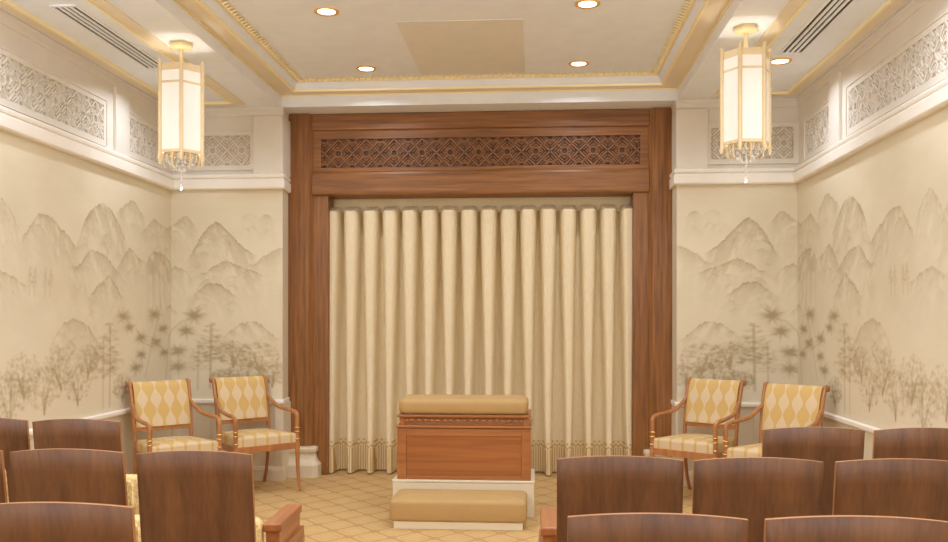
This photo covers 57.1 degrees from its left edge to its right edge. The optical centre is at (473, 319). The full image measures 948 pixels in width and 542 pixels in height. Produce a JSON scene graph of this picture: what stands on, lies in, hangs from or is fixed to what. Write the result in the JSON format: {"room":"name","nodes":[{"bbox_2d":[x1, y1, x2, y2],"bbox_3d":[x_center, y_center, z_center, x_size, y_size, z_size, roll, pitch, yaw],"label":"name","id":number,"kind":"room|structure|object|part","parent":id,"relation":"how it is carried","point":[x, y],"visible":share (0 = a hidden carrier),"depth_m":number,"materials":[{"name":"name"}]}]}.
{"room":"house of worship","nodes":[
{"label":"house of worship","id":0,"kind":"room"},
{"bbox_2d":[0,23,171,473],"bbox_3d":[-3.274,-0.245,2.986,0.124,3.490,10.500,0,0,4],"label":"wall","id":1,"kind":"structure","parent":0,"point":[85,246],"depth_m":6.52,"materials":[{"name":"beige paint"}]},
{"bbox_2d":[0,45,107,147],"bbox_3d":[-3.047,-1.568,5.386,0.022,0.380,3.160,0,0,4],"label":"lattice panel","id":2,"kind":"object","parent":1,"relation":"attached to","point":[28,88],"visible":1,"depth_m":6.16,"materials":[{"name":"beige paint"}]},
{"bbox_2d":[113,86,128,156],"bbox_3d":[-2.917,-1.637,7.206,0.028,0.537,0.230,0,0,4],"label":"trim","id":3,"kind":"structure","parent":1,"relation":"attached to","point":[120,97],"depth_m":7.16,"materials":[{"name":"beige paint"}]},
{"bbox_2d":[0,0,245,105],"bbox_3d":[-2.797,-1.982,3.178,0.710,0.016,9.750,0,0,4],"label":"trim","id":4,"kind":"structure","parent":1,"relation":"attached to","point":[105,5],"depth_m":6.22,"materials":[{"name":"gold metal"}]},
{"bbox_2d":[0,8,288,120],"bbox_3d":[-2.676,-1.949,3.068,1.087,0.082,10.748,0,0,4],"label":"trim","id":5,"kind":"structure","parent":1,"relation":"attached to","point":[6,19],"depth_m":6.90,"materials":[{"name":"beige paint"}]},
{"bbox_2d":[0,105,290,192],"bbox_3d":[-2.667,-1.294,3.068,1.105,0.148,10.748,0,0,4],"label":"trim","id":6,"kind":"structure","parent":1,"relation":"attached to","point":[12,122],"depth_m":7.18,"materials":[{"name":"white paint"}]},
{"bbox_2d":[129,111,161,169],"bbox_3d":[-2.889,-1.568,7.646,0.022,0.380,0.670,0,0,4],"label":"lattice panel","id":7,"kind":"object","parent":1,"relation":"attached to","point":[143,134],"visible":0.94,"depth_m":7.61,"materials":[{"name":"beige paint"}]},
{"bbox_2d":[29,397,289,435],"bbox_3d":[-2.673,0.765,3.068,1.092,0.045,10.748,0,0,4],"label":"trim","id":8,"kind":"structure","parent":1,"relation":"attached to","point":[197,401],"depth_m":7.20,"materials":[{"name":"white paint"}]},
{"bbox_2d":[171,116,290,477],"bbox_3d":[-2.355,-0.245,8.488,1.190,3.490,0.634,0,0,4],"label":"wall","id":9,"kind":"structure","parent":0,"point":[229,248],"depth_m":8.18,"materials":[{"name":"beige paint"}]},
{"bbox_2d":[170,130,252,170],"bbox_3d":[-2.457,-1.590,8.181,0.815,0.372,0.022,0,0,4],"label":"lattice panel","id":10,"kind":"object","parent":9,"relation":"attached to","point":[224,150],"visible":0.62,"depth_m":8.17,"materials":[{"name":"beige paint"}]},
{"bbox_2d":[253,466,285,480],"bbox_3d":[-2.674,1.435,3.068,1.090,0.130,10.748,0,0,4],"label":"baseboard","id":11,"kind":"structure","parent":9,"relation":"attached to","point":[274,473],"depth_m":8.12,"materials":[{"name":"white stone"}]},
{"bbox_2d":[253,116,289,177],"bbox_3d":[-1.915,-1.637,8.260,0.280,0.537,0.268,0,0,4],"label":"trim","id":12,"kind":"structure","parent":9,"relation":"attached to","point":[271,134],"depth_m":8.13,"materials":[{"name":"beige paint"}]},
{"bbox_2d":[0,0,909,113],"bbox_3d":[-0.322,-2.170,3.090,6.000,0.360,11.120,0,0,4],"label":"ceiling","id":13,"kind":"structure","parent":0,"point":[620,36],"depth_m":6.63,"materials":[{"name":"paint"}]},
{"bbox_2d":[49,4,157,68],"bbox_3d":[-2.546,-1.985,6.183,0.174,0.010,1.384,0,0,4],"label":"ceiling vent","id":14,"kind":"object","parent":13,"relation":"in","point":[73,12],"visible":0.85,"depth_m":6.04,"materials":[{"name":"metal"}]},
{"bbox_2d":[157,40,204,189],"bbox_3d":[-2.105,-1.461,6.262,0.369,1.058,0.345,0,0,4],"label":"hanging lantern","id":15,"kind":"object","parent":13,"relation":"hanging from","point":[180,84],"visible":1,"depth_m":6.13,"materials":[{"name":"white glass"}]},
{"bbox_3d":[-2.215,-1.485,6.136,0.027,0.723,0.033,0,0,29],"label":"post","id":16,"kind":"part","parent":15,"relation":"part of","materials":[{"name":"gold metal"}]},
{"bbox_3d":[-2.132,-1.485,6.127,0.159,0.570,0.008,0,0,11],"label":"glass pane","id":17,"kind":"part","parent":15,"relation":"part of","materials":[{"name":"white glass"}]},
{"bbox_3d":[-2.105,-1.825,6.262,0.048,0.250,0.048,0,0,4],"label":"stem","id":18,"kind":"part","parent":15,"relation":"part of","materials":[{"name":"gold metal"}]},
{"bbox_3d":[-2.051,-1.485,6.103,0.027,0.723,0.033,0,0,-20],"label":"post","id":19,"kind":"part","parent":15,"relation":"part of","materials":[{"name":"gold metal"}]},
{"bbox_3d":[-2.105,-1.195,6.262,0.262,0.010,0.244,0,0,4],"label":"plate","id":20,"kind":"part","parent":15,"relation":"part of","materials":[{"name":"gold metal"}]},
{"bbox_3d":[-2.105,-1.787,6.262,0.326,0.050,0.303,0,0,4],"label":"rail","id":21,"kind":"part","parent":15,"relation":"part of","materials":[{"name":"gold metal"}]},
{"bbox_3d":[-2.105,-1.680,6.262,0.326,0.016,0.303,0,0,4],"label":"rail","id":22,"kind":"part","parent":15,"relation":"part of","materials":[{"name":"gold metal"}]},
{"bbox_3d":[-2.105,-1.195,6.262,0.326,0.020,0.303,0,0,4],"label":"rail","id":23,"kind":"part","parent":15,"relation":"part of","materials":[{"name":"gold metal"}]},
{"bbox_3d":[-2.001,-1.485,6.171,0.008,0.570,0.159,0,0,41],"label":"glass pane","id":24,"kind":"part","parent":15,"relation":"part of","materials":[{"name":"white glass"}]},
{"bbox_3d":[-1.940,-1.485,6.229,0.033,0.723,0.027,0,0,26],"label":"post","id":25,"kind":"part","parent":15,"relation":"part of","materials":[{"name":"gold metal"}]},
{"bbox_2d":[314,7,338,15],"bbox_3d":[-1.046,-2.186,6.178,0.176,0.012,0.176,0,0,4],"label":"recessed light","id":26,"kind":"object","parent":13,"relation":"in","point":[323,11],"visible":1,"depth_m":6.17,"materials":[{"name":"white"}]},
{"bbox_2d":[356,66,375,71],"bbox_3d":[-0.939,-2.186,7.584,0.176,0.012,0.176,0,0,4],"label":"recessed light","id":27,"kind":"object","parent":13,"relation":"in","point":[359,68],"visible":1,"depth_m":7.57,"materials":[{"name":"white"}]},
{"bbox_2d":[215,0,695,82],"bbox_3d":[-0.346,-2.176,2.746,3.236,0.025,10.155,0,0,4],"label":"trim","id":28,"kind":"structure","parent":13,"relation":"attached to","point":[223,3],"depth_m":7.40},
{"bbox_2d":[396,19,524,74],"bbox_3d":[-0.059,-2.188,7.051,0.930,0.004,1.380,0,0,4],"label":"ceiling panel","id":29,"kind":"object","parent":13,"relation":"attached to","point":[493,46],"visible":1,"depth_m":6.94,"materials":[{"name":"paint"}]},
{"bbox_2d":[568,60,588,66],"bbox_3d":[0.895,-2.186,7.436,0.176,0.012,0.176,0,0,4],"label":"recessed light","id":30,"kind":"object","parent":13,"relation":"in","point":[579,63],"visible":1,"depth_m":7.42,"materials":[{"name":"white"}]},
{"bbox_2d":[575,0,599,8],"bbox_3d":[0.786,-2.186,6.030,0.176,0.012,0.176,0,0,4],"label":"recessed light","id":31,"kind":"object","parent":13,"relation":"in","point":[582,4],"visible":1,"depth_m":6.03,"materials":[{"name":"white"}]},
{"bbox_2d":[719,24,771,182],"bbox_3d":[1.846,-1.461,5.915,0.361,1.058,0.327,0,0,4],"label":"hanging lantern","id":32,"kind":"object","parent":13,"relation":"hanging from","point":[745,72],"visible":1,"depth_m":5.81,"materials":[{"name":"white glass"}]},
{"bbox_3d":[1.683,-1.485,5.916,0.033,0.723,0.028,0,0,-18],"label":"post","id":33,"kind":"part","parent":32,"relation":"part of","materials":[{"name":"gold metal"}]},
{"bbox_3d":[1.730,-1.485,5.849,0.008,0.570,0.154,0,0,-30],"label":"glass pane","id":34,"kind":"part","parent":32,"relation":"part of","materials":[{"name":"white glass"}]},
{"bbox_3d":[1.764,-1.485,5.774,0.027,0.723,0.033,0,0,28],"label":"post","id":35,"kind":"part","parent":32,"relation":"part of","materials":[{"name":"gold metal"}]},
{"bbox_3d":[1.846,-1.195,5.915,0.256,0.010,0.230,0,0,4],"label":"plate","id":36,"kind":"part","parent":32,"relation":"part of","materials":[{"name":"gold metal"}]},
{"bbox_3d":[1.846,-1.825,5.915,0.048,0.250,0.048,0,0,4],"label":"stem","id":37,"kind":"part","parent":32,"relation":"part of","materials":[{"name":"gold metal"}]},
{"bbox_3d":[1.846,-1.787,5.915,0.318,0.050,0.286,0,0,4],"label":"rail","id":38,"kind":"part","parent":32,"relation":"part of","materials":[{"name":"gold metal"}]},
{"bbox_3d":[1.846,-1.680,5.915,0.318,0.016,0.286,0,0,4],"label":"rail","id":39,"kind":"part","parent":32,"relation":"part of","materials":[{"name":"gold metal"}]},
{"bbox_3d":[1.846,-1.195,5.915,0.318,0.020,0.286,0,0,4],"label":"rail","id":40,"kind":"part","parent":32,"relation":"part of","materials":[{"name":"gold metal"}]},
{"bbox_3d":[1.845,-1.485,5.782,0.154,0.570,0.008,0,0,0],"label":"glass pane","id":41,"kind":"part","parent":32,"relation":"part of","materials":[{"name":"white glass"}]},
{"bbox_3d":[1.926,-1.485,5.774,0.027,0.723,0.033,0,0,-20],"label":"post","id":42,"kind":"part","parent":32,"relation":"part of","materials":[{"name":"gold metal"}]},
{"bbox_3d":[1.961,-1.485,5.848,0.008,0.570,0.154,0,0,30],"label":"glass pane","id":43,"kind":"part","parent":32,"relation":"part of","materials":[{"name":"white glass"}]},
{"bbox_3d":[2.009,-1.485,5.915,0.033,0.723,0.028,0,0,-18],"label":"post","id":44,"kind":"part","parent":32,"relation":"part of","materials":[{"name":"gold metal"}]},
{"bbox_2d":[772,58,791,64],"bbox_3d":[2.351,-1.986,6.692,0.176,0.012,0.176,0,0,4],"label":"recessed light","id":45,"kind":"object","parent":13,"relation":"in","point":[777,61],"visible":0.84,"depth_m":6.69,"materials":[{"name":"white"}]},
{"bbox_2d":[779,0,855,53],"bbox_3d":[2.306,-1.985,5.763,0.174,0.010,1.444,0,0,4],"label":"ceiling vent","id":46,"kind":"object","parent":13,"relation":"in","point":[830,11],"visible":1,"depth_m":5.88,"materials":[{"name":"metal"}]},
{"bbox_2d":[254,470,692,541],"bbox_3d":[-0.319,1.550,3.130,6.000,0.100,11.400,0,0,4],"label":"floor","id":47,"kind":"structure","parent":0,"point":[340,505],"depth_m":7.01,"materials":[{"name":"carpet"}]},
{"bbox_2d":[0,450,8,502],"bbox_3d":[-1.885,0.977,3.522,0.412,1.047,0.846,0,0,2],"label":"seat","id":48,"kind":"object","parent":47,"relation":"on","point":[4,498],"visible":0.02,"depth_m":3.14,"materials":[{"name":"brown wood"}]},
{"bbox_2d":[5,470,8,502],"bbox_3d":[-1.896,0.792,3.205,0.347,0.615,0.169,0,0,2],"label":"cushion","id":49,"kind":"object","parent":48,"relation":"on","point":[5,470],"depth_m":3.21,"materials":[{"name":"beige fabric"}]},
{"bbox_2d":[0,418,30,502],"bbox_3d":[-2.282,0.977,4.472,0.412,1.047,0.846,0,0,2],"label":"seat","id":50,"kind":"object","parent":47,"relation":"on","point":[14,433],"visible":0.08,"depth_m":4.07,"materials":[{"name":"brown wood"}]},
{"bbox_2d":[0,502,135,541],"bbox_3d":[-1.047,0.977,2.581,0.412,1.047,0.846,0,0,2],"label":"seat","id":51,"kind":"object","parent":47,"relation":"on","point":[19,521],"visible":1,"depth_m":2.17,"materials":[{"name":"brown wood"}]},
{"bbox_2d":[9,448,140,541],"bbox_3d":[-1.432,0.977,3.480,0.412,1.047,0.846,0,0,2],"label":"seat","id":52,"kind":"object","parent":47,"relation":"on","point":[58,474],"visible":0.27,"depth_m":3.08,"materials":[{"name":"brown wood"}]},
{"bbox_3d":[-1.444,0.837,3.134,0.407,0.767,0.154,0,0,2],"label":"panel","id":53,"kind":"part","parent":52,"relation":"part of","materials":[{"name":"brown wood"}]},
{"bbox_3d":[-1.461,0.960,3.519,0.305,0.340,0.110,0,0,2],"label":"tipped seat","id":54,"kind":"part","parent":52,"relation":"part of","materials":[{"name":"beige fabric"}]},
{"bbox_2d":[32,419,139,514],"bbox_3d":[-1.822,0.977,4.410,0.412,1.047,0.846,0,0,2],"label":"seat","id":55,"kind":"object","parent":47,"relation":"on","point":[95,434],"visible":0.2,"depth_m":4.01,"materials":[{"name":"brown wood"}]},
{"bbox_3d":[-1.834,0.837,4.063,0.407,0.767,0.154,0,0,2],"label":"panel","id":56,"kind":"part","parent":55,"relation":"part of","materials":[{"name":"brown wood"}]},
{"bbox_3d":[-1.851,0.960,4.448,0.305,0.340,0.110,0,0,2],"label":"tipped seat","id":57,"kind":"part","parent":55,"relation":"part of","materials":[{"name":"beige fabric"}]},
{"bbox_2d":[126,378,221,473],"bbox_3d":[-2.499,1.007,7.205,0.633,1.002,0.676,0,0,-40],"label":"armchair","id":58,"kind":"object","parent":47,"relation":"on","point":[163,404],"visible":0.75,"depth_m":7.29,"materials":[{"name":"beige fabric"}]},
{"bbox_3d":[-2.827,1.294,7.227,0.034,0.428,0.133,0,0,-42],"label":"leg","id":59,"kind":"part","parent":58,"relation":"part of","materials":[{"name":"brown wood"}]},
{"bbox_3d":[-2.688,0.883,6.997,0.058,0.395,0.539,0,0,-36],"label":"arm","id":60,"kind":"part","parent":58,"relation":"part of"},
{"bbox_3d":[-2.621,0.907,7.351,0.490,0.035,0.032,0,0,-40],"label":"rail","id":61,"kind":"part","parent":58,"relation":"part of","materials":[{"name":"brown wood"}]},
{"bbox_2d":[136,436,217,452],"bbox_3d":[-2.460,1.019,7.159,0.570,0.106,0.473,0,0,-40],"label":"seat cushion","id":62,"kind":"object","parent":58,"relation":"on","point":[172,443],"depth_m":7.03,"materials":[{"name":"yellow fabric"}]},
{"bbox_3d":[-2.261,0.883,7.355,0.058,0.395,0.539,0,0,-44],"label":"arm","id":63,"kind":"part","parent":58,"relation":"part of"},
{"bbox_2d":[136,450,304,541],"bbox_3d":[-0.966,0.977,3.437,0.412,1.047,0.846,0,0,2],"label":"seat","id":64,"kind":"object","parent":47,"relation":"on","point":[184,495],"visible":1,"depth_m":3.05,"materials":[{"name":"brown wood"}]},
{"bbox_3d":[-0.996,0.960,3.476,0.305,0.340,0.110,0,0,2],"label":"tipped seat","id":65,"kind":"part","parent":64,"relation":"part of","materials":[{"name":"beige fabric"}]},
{"bbox_3d":[-0.798,0.828,3.649,0.074,0.035,0.375,0,0,2],"label":"armrest","id":66,"kind":"part","parent":64,"relation":"part of","materials":[{"name":"brown wood"}]},
{"bbox_2d":[209,374,301,490],"bbox_3d":[-1.960,1.007,7.714,0.633,1.002,0.676,0,0,-39],"label":"armchair","id":67,"kind":"object","parent":47,"relation":"on","point":[243,399],"visible":0.91,"depth_m":7.75,"materials":[{"name":"yellow fabric"}]},
{"bbox_3d":[-2.152,0.883,7.509,0.058,0.395,0.539,0,0,-35],"label":"arm","id":68,"kind":"part","parent":67,"relation":"part of"},
{"bbox_3d":[-2.080,0.907,7.862,0.490,0.035,0.032,0,0,-39],"label":"rail","id":69,"kind":"part","parent":67,"relation":"part of","materials":[{"name":"brown wood"}]},
{"bbox_3d":[-1.922,1.101,7.667,0.593,0.058,0.485,0,0,-39],"label":"seat rail","id":70,"kind":"part","parent":67,"relation":"part of","materials":[{"name":"brown wood"}]},
{"bbox_2d":[222,428,295,447],"bbox_3d":[-1.922,1.019,7.667,0.570,0.106,0.473,0,0,-39],"label":"seat cushion","id":71,"kind":"object","parent":67,"relation":"on","point":[262,437],"depth_m":7.51,"materials":[{"name":"beige fabric"}]},
{"bbox_3d":[-1.919,1.294,8.040,0.034,0.428,0.133,0,0,-37],"label":"leg","id":72,"kind":"part","parent":67,"relation":"part of","materials":[{"name":"brown wood"}]},
{"bbox_3d":[-1.719,0.883,7.859,0.058,0.395,0.539,0,0,-43],"label":"arm","id":73,"kind":"part","parent":67,"relation":"part of"},
{"bbox_3d":[-1.544,1.286,7.661,0.070,0.435,0.044,0,0,28],"label":"leg","id":74,"kind":"part","parent":67,"relation":"part of","materials":[{"name":"brown wood"}]},
{"bbox_2d":[390,489,526,530],"bbox_3d":[-0.103,1.383,6.425,0.986,0.233,0.425,0,0,4],"label":"kneeler","id":75,"kind":"object","parent":47,"relation":"on","point":[444,509],"visible":1,"depth_m":6.23,"materials":[{"name":"beige fabric"}]},
{"bbox_2d":[392,394,534,516],"bbox_3d":[-0.065,1.049,6.931,1.095,0.903,0.568,0,0,4],"label":"altar","id":76,"kind":"object","parent":47,"relation":"on","point":[450,442],"visible":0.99,"depth_m":6.67,"materials":[{"name":"brown wood"}]},
{"bbox_3d":[-0.061,0.738,6.921,1.029,0.020,0.510,0,0,4],"label":"moulding","id":77,"kind":"part","parent":76,"relation":"part of","materials":[{"name":"brown wood"}]},
{"bbox_3d":[-0.062,0.819,6.921,1.047,0.018,0.520,0,0,4],"label":"moulding","id":78,"kind":"part","parent":76,"relation":"part of","materials":[{"name":"brown wood"}]},
{"bbox_3d":[-0.079,1.045,6.680,0.879,0.310,0.009,0,0,4],"label":"panel","id":79,"kind":"part","parent":76,"relation":"part of","materials":[{"name":"brown wood"}]},
{"bbox_3d":[-0.079,1.030,6.677,1.027,0.390,0.014,0,0,4],"label":"frame","id":80,"kind":"part","parent":76,"relation":"part of","materials":[{"name":"brown wood"}]},
{"bbox_2d":[399,394,528,414],"bbox_3d":[-0.071,0.663,6.882,1.000,0.131,0.420,0,0,4],"label":"cushion","id":81,"kind":"object","parent":76,"relation":"on","point":[414,404],"depth_m":6.69,"materials":[{"name":"fabric"}]},
{"bbox_2d":[287,108,671,477],"bbox_3d":[0.041,-0.243,8.383,3.660,3.486,0.470,0,0,4],"label":"portal","id":82,"kind":"object","parent":47,"relation":"on","point":[603,152],"visible":0.98,"depth_m":8.31,"materials":[{"name":"brown wood"}]},
{"bbox_2d":[329,196,631,475],"bbox_3d":[0.056,0.119,8.491,3.000,2.738,0.228,0,0,4],"label":"curtain","id":83,"kind":"object","parent":82,"relation":"hanging from","point":[530,297],"visible":0.73,"depth_m":8.47,"materials":[{"name":"beige fabric"}]},
{"bbox_3d":[0.055,-1.630,8.467,3.220,0.410,0.300,0,0,4],"label":"frieze frame","id":84,"kind":"part","parent":82,"relation":"part of","materials":[{"name":"brown wood"}]},
{"bbox_2d":[538,455,683,541],"bbox_3d":[0.490,0.977,3.336,0.481,1.047,0.876,0,0,4],"label":"seat","id":85,"kind":"object","parent":47,"relation":"on","point":[585,484],"visible":0.74,"depth_m":2.92,"materials":[{"name":"brown wood"}]},
{"bbox_3d":[0.310,0.828,3.582,0.074,0.035,0.370,0,0,4],"label":"armrest","id":86,"kind":"part","parent":85,"relation":"part of","materials":[{"name":"brown wood"}]},
{"bbox_2d":[567,513,747,541],"bbox_3d":[0.433,0.977,2.473,0.481,1.047,0.876,0,0,4],"label":"seat","id":87,"kind":"object","parent":47,"relation":"on","point":[606,527],"visible":1,"depth_m":2.04,"materials":[{"name":"brown wood"}]},
{"bbox_2d":[649,377,746,488],"bbox_3d":[1.908,1.007,7.359,0.633,1.002,0.676,0,0,42],"label":"armchair","id":88,"kind":"object","parent":47,"relation":"on","point":[711,403],"visible":0.88,"depth_m":7.40,"materials":[{"name":"beige fabric"}]},
{"bbox_3d":[1.490,1.286,7.328,0.070,0.435,0.044,0,0,-25],"label":"leg","id":89,"kind":"part","parent":88,"relation":"part of","materials":[{"name":"brown wood"}]},
{"bbox_3d":[1.675,0.883,7.517,0.539,0.395,0.058,0,0,-44],"label":"arm","id":90,"kind":"part","parent":88,"relation":"part of"},
{"bbox_3d":[1.884,1.294,7.686,0.034,0.428,0.133,0,0,40],"label":"leg","id":91,"kind":"part","parent":88,"relation":"part of","materials":[{"name":"brown wood"}]},
{"bbox_3d":[1.867,1.101,7.314,0.593,0.058,0.485,0,0,42],"label":"seat rail","id":92,"kind":"part","parent":88,"relation":"part of","materials":[{"name":"brown wood"}]},
{"bbox_2d":[654,433,734,453],"bbox_3d":[1.867,1.019,7.314,0.570,0.106,0.473,0,0,42],"label":"seat cushion","id":93,"kind":"object","parent":88,"relation":"on","point":[685,443],"depth_m":7.16,"materials":[{"name":"yellow fabric"}]},
{"bbox_3d":[2.035,0.907,7.500,0.490,0.035,0.032,0,0,42],"label":"rail","id":94,"kind":"part","parent":88,"relation":"part of","materials":[{"name":"brown wood"}]},
{"bbox_3d":[2.089,0.883,7.144,0.058,0.395,0.539,0,0,38],"label":"arm","id":95,"kind":"part","parent":88,"relation":"part of"},
{"bbox_2d":[692,457,823,541],"bbox_3d":[0.945,0.977,3.304,0.481,1.047,0.876,0,0,4],"label":"seat","id":96,"kind":"object","parent":47,"relation":"on","point":[754,489],"visible":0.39,"depth_m":2.89,"materials":[{"name":"brown wood"}]},
{"bbox_2d":[722,382,829,457],"bbox_3d":[2.364,1.007,6.775,0.676,1.002,0.633,0,0,-44],"label":"armchair","id":97,"kind":"object","parent":47,"relation":"on","point":[782,405],"visible":0.54,"depth_m":6.88,"materials":[{"name":"beige fabric"}]},
{"bbox_3d":[2.143,0.883,6.948,0.539,0.395,0.058,0,0,-40],"label":"arm","id":98,"kind":"part","parent":97,"relation":"part of"},
{"bbox_2d":[727,443,761,457],"bbox_3d":[2.321,1.019,6.733,0.473,0.106,0.570,0,0,-44],"label":"seat cushion","id":99,"kind":"object","parent":97,"relation":"on","point":[752,450],"depth_m":6.68,"materials":[{"name":"beige fabric"}]},
{"bbox_3d":[2.530,0.883,6.548,0.058,0.395,0.539,0,0,42],"label":"arm","id":100,"kind":"part","parent":97,"relation":"part of"},
{"bbox_2d":[761,427,864,514],"bbox_3d":[1.447,0.977,4.121,0.481,1.047,0.876,0,0,4],"label":"seat","id":101,"kind":"object","parent":47,"relation":"on","point":[828,445],"visible":0.17,"depth_m":3.70,"materials":[{"name":"brown wood"}]},
{"bbox_2d":[764,515,947,541],"bbox_3d":[0.896,0.977,2.445,0.481,1.047,0.876,0,0,4],"label":"seat","id":102,"kind":"object","parent":47,"relation":"on","point":[823,528],"visible":1,"depth_m":2.02,"materials":[{"name":"brown wood"}]},
{"bbox_2d":[832,458,947,520],"bbox_3d":[1.408,0.977,3.276,0.481,1.047,0.876,0,0,4],"label":"seat","id":103,"kind":"object","parent":47,"relation":"on","point":[898,487],"visible":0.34,"depth_m":2.86,"materials":[{"name":"brown wood"}]},
{"bbox_2d":[872,427,947,460],"bbox_3d":[1.915,0.977,4.098,0.481,1.047,0.876,0,0,4],"label":"seat","id":104,"kind":"object","parent":47,"relation":"on","point":[917,442],"visible":0.1,"depth_m":3.68,"materials":[{"name":"brown wood"}]},
{"bbox_2d":[672,107,797,471],"bbox_3d":[2.443,-0.245,8.152,1.190,3.490,0.634,0,0,4],"label":"wall","id":105,"kind":"structure","parent":0,"point":[735,247],"depth_m":7.85,"materials":[{"name":"beige paint"}]},
{"bbox_2d":[201,0,704,89],"bbox_3d":[-0.349,-2.145,2.701,3.330,0.090,10.340,0,0,4],"label":"trim","id":106,"kind":"structure","parent":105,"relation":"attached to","point":[213,5],"depth_m":7.77,"materials":[{"name":"paint"}]},
{"bbox_2d":[177,0,728,94],"bbox_3d":[-0.344,-2.119,2.781,3.650,0.042,10.500,0,0,4],"label":"trim","id":107,"kind":"structure","parent":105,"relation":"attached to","point":[714,9],"depth_m":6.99,"materials":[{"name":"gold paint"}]},
{"bbox_2d":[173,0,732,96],"bbox_3d":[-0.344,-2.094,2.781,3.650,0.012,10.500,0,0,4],"label":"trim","id":108,"kind":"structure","parent":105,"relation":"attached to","point":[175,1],"depth_m":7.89,"materials":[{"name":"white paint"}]},
{"bbox_2d":[683,471,692,485],"bbox_3d":[2.004,1.435,2.741,1.090,0.130,10.748,0,0,4],"label":"baseboard","id":109,"kind":"structure","parent":105,"relation":"attached to","point":[689,472],"depth_m":7.86,"materials":[{"name":"white stone"}]},
{"bbox_2d":[672,109,707,171],"bbox_3d":[1.976,-1.637,7.987,0.280,0.537,0.268,0,0,4],"label":"trim","id":110,"kind":"structure","parent":105,"relation":"attached to","point":[689,126],"depth_m":7.86,"materials":[{"name":"beige paint"}]},
{"bbox_2d":[708,122,798,164],"bbox_3d":[2.501,-1.590,7.833,0.815,0.372,0.022,0,0,4],"label":"lattice panel","id":111,"kind":"object","parent":105,"relation":"attached to","point":[785,135],"visible":0.48,"depth_m":7.82,"materials":[{"name":"beige paint"}]},
{"bbox_2d":[798,0,947,458],"bbox_3d":[2.587,-0.245,2.575,0.124,3.490,10.500,0,0,4],"label":"wall","id":112,"kind":"structure","parent":0,"point":[873,224],"depth_m":5.97,"materials":[{"name":"beige paint"}]},
{"bbox_2d":[671,400,880,433],"bbox_3d":[2.003,0.765,2.741,1.093,0.045,10.748,0,0,4],"label":"trim","id":113,"kind":"structure","parent":112,"relation":"attached to","point":[852,423],"depth_m":6.63,"materials":[{"name":"white paint"}]},
{"bbox_2d":[671,0,929,114],"bbox_3d":[2.006,-1.949,2.741,1.087,0.082,10.748,0,0,4],"label":"trim","id":114,"kind":"structure","parent":112,"relation":"attached to","point":[912,6],"depth_m":6.71,"materials":[{"name":"gold paint"}]},
{"bbox_2d":[669,78,947,188],"bbox_3d":[1.997,-1.294,2.741,1.105,0.148,10.748,0,0,4],"label":"trim","id":115,"kind":"structure","parent":112,"relation":"attached to","point":[934,99],"depth_m":6.76,"materials":[{"name":"white paint"}]},
{"bbox_2d":[714,0,906,96],"bbox_3d":[2.141,-1.982,2.832,0.710,0.016,9.750,0,0,4],"label":"trim","id":116,"kind":"structure","parent":112,"relation":"attached to","point":[792,6],"depth_m":5.98,"materials":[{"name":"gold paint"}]},
{"bbox_2d":[804,99,828,161],"bbox_3d":[2.855,-1.568,7.243,0.022,0.380,0.670,0,0,4],"label":"lattice panel","id":117,"kind":"object","parent":112,"relation":"attached to","point":[816,123],"visible":0.98,"depth_m":7.25,"materials":[{"name":"beige paint"}]},
{"bbox_2d":[829,72,841,146],"bbox_3d":[2.821,-1.637,6.804,0.028,0.537,0.230,0,0,4],"label":"trim","id":118,"kind":"structure","parent":112,"relation":"attached to","point":[835,83],"depth_m":6.76,"materials":[{"name":"beige paint"}]},
{"bbox_2d":[845,10,947,136],"bbox_3d":[2.697,-1.568,4.984,0.022,0.380,3.160,0,0,4],"label":"lattice panel","id":119,"kind":"object","parent":112,"relation":"attached to","point":[920,63],"visible":1,"depth_m":5.60,"materials":[{"name":"beige paint"}]}
]}

